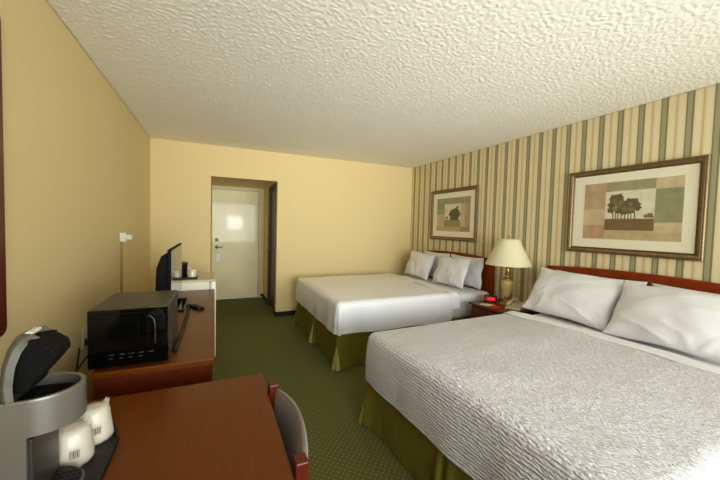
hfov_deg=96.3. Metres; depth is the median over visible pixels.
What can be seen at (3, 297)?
wall mirror
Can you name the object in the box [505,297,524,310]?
telephone
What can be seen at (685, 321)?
pillow
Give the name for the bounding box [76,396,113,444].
cup
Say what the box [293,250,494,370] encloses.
bed
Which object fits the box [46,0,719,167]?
ceiling
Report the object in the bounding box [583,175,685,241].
artwork
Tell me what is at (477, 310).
nightstand
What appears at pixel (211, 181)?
wall
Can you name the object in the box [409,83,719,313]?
wall
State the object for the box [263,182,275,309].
wall
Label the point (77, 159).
wall
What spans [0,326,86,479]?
coffee maker
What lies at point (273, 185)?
trim
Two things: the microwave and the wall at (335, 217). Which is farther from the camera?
the wall at (335, 217)
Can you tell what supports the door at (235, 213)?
in the wall at (262, 190)
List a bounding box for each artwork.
[436,196,470,231]
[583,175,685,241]
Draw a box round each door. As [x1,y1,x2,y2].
[212,189,258,299]
[267,188,274,307]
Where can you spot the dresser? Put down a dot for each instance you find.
(193, 361)
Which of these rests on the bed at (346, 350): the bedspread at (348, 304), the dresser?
the bedspread at (348, 304)
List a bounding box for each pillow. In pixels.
[405,250,434,279]
[424,250,449,276]
[432,256,471,288]
[451,254,483,289]
[521,267,628,330]
[556,270,647,319]
[602,281,719,362]
[652,283,719,295]
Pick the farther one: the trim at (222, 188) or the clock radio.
the trim at (222, 188)
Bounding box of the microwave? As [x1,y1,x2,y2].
[87,290,177,369]
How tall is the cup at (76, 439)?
0.117 m
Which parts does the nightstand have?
drawer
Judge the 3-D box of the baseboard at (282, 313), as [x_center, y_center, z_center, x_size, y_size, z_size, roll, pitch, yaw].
[-0.925,1.118,4.981,3.927,0.075,0.008,0,3,-24]
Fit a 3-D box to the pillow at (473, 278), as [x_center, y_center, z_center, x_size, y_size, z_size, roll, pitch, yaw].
[1.404,0.408,4.290,0.141,0.399,0.620,0,3,-24]
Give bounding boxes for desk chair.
[268,380,308,479]
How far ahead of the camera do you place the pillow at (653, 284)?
2.34 m
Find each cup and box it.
[59,415,94,466]
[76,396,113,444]
[188,266,196,277]
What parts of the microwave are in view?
door, door handle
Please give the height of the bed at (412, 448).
1.070 m
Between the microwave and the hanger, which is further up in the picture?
the hanger
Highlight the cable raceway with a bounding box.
[120,232,131,292]
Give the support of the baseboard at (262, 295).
attached to the wall at (266, 192)
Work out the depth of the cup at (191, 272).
3.17 m
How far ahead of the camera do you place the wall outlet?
2.01 m
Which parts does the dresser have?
panel, drawer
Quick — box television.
[155,243,189,351]
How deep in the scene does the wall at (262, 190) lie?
6.02 m
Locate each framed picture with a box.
[430,185,478,241]
[566,154,711,261]
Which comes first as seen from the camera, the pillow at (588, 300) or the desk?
the desk
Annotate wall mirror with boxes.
[0,18,6,336]
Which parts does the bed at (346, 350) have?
mattress, headboard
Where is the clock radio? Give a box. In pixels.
[484,294,496,301]
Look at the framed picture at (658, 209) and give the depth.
2.60 m
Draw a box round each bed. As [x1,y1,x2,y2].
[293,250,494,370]
[358,265,719,479]
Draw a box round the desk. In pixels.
[74,374,293,479]
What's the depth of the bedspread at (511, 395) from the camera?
1.47 m
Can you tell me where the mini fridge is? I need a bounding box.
[154,272,215,355]
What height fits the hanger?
0.200 m
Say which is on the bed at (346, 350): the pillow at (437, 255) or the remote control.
the pillow at (437, 255)
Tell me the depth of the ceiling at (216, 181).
5.23 m
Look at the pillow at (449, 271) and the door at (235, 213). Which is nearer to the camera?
the pillow at (449, 271)
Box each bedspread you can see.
[296,273,459,335]
[365,311,719,479]
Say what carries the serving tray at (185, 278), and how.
on the mini fridge
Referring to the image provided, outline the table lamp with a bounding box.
[485,235,531,304]
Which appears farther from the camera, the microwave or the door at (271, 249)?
the door at (271, 249)
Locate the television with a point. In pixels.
(169, 267)
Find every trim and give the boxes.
[211,187,261,297]
[267,183,275,313]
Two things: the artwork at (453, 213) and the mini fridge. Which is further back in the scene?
the artwork at (453, 213)
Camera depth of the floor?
2.87 m
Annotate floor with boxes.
[212,297,415,479]
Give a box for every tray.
[81,421,119,479]
[182,274,197,279]
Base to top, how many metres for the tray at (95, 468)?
0.016 m
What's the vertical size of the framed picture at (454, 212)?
0.755 m
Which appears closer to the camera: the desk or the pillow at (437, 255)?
the desk
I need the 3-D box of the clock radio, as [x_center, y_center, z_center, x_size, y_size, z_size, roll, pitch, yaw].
[1.480,0.657,3.653,0.132,0.071,0.098,3,3,24]
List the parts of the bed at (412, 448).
mattress, headboard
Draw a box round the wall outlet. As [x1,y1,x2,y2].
[75,325,86,371]
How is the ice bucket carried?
on the serving tray at (185, 278)
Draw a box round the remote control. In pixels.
[189,303,203,309]
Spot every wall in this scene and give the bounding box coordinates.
[0,0,149,400]
[150,138,411,311]
[210,181,211,271]
[212,185,264,293]
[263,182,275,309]
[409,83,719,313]
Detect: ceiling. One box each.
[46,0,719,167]
[211,177,273,188]
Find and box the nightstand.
[468,299,539,317]
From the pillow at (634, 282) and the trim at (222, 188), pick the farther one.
the trim at (222, 188)
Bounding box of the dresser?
[89,289,214,399]
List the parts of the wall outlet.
power cord, plate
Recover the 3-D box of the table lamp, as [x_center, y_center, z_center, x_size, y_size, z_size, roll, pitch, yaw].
[1.619,0.322,3.531,0.472,0.758,0.472,0,3,-24]
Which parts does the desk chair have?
post, backrest, post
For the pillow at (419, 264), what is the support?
on the bed at (346, 350)
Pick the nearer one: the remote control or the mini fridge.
the remote control
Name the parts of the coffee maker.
lid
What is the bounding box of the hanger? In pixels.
[216,250,219,261]
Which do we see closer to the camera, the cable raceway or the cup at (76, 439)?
the cup at (76, 439)
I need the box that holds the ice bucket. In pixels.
[182,261,187,277]
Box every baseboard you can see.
[260,294,275,316]
[276,310,295,316]
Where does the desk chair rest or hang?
on the floor

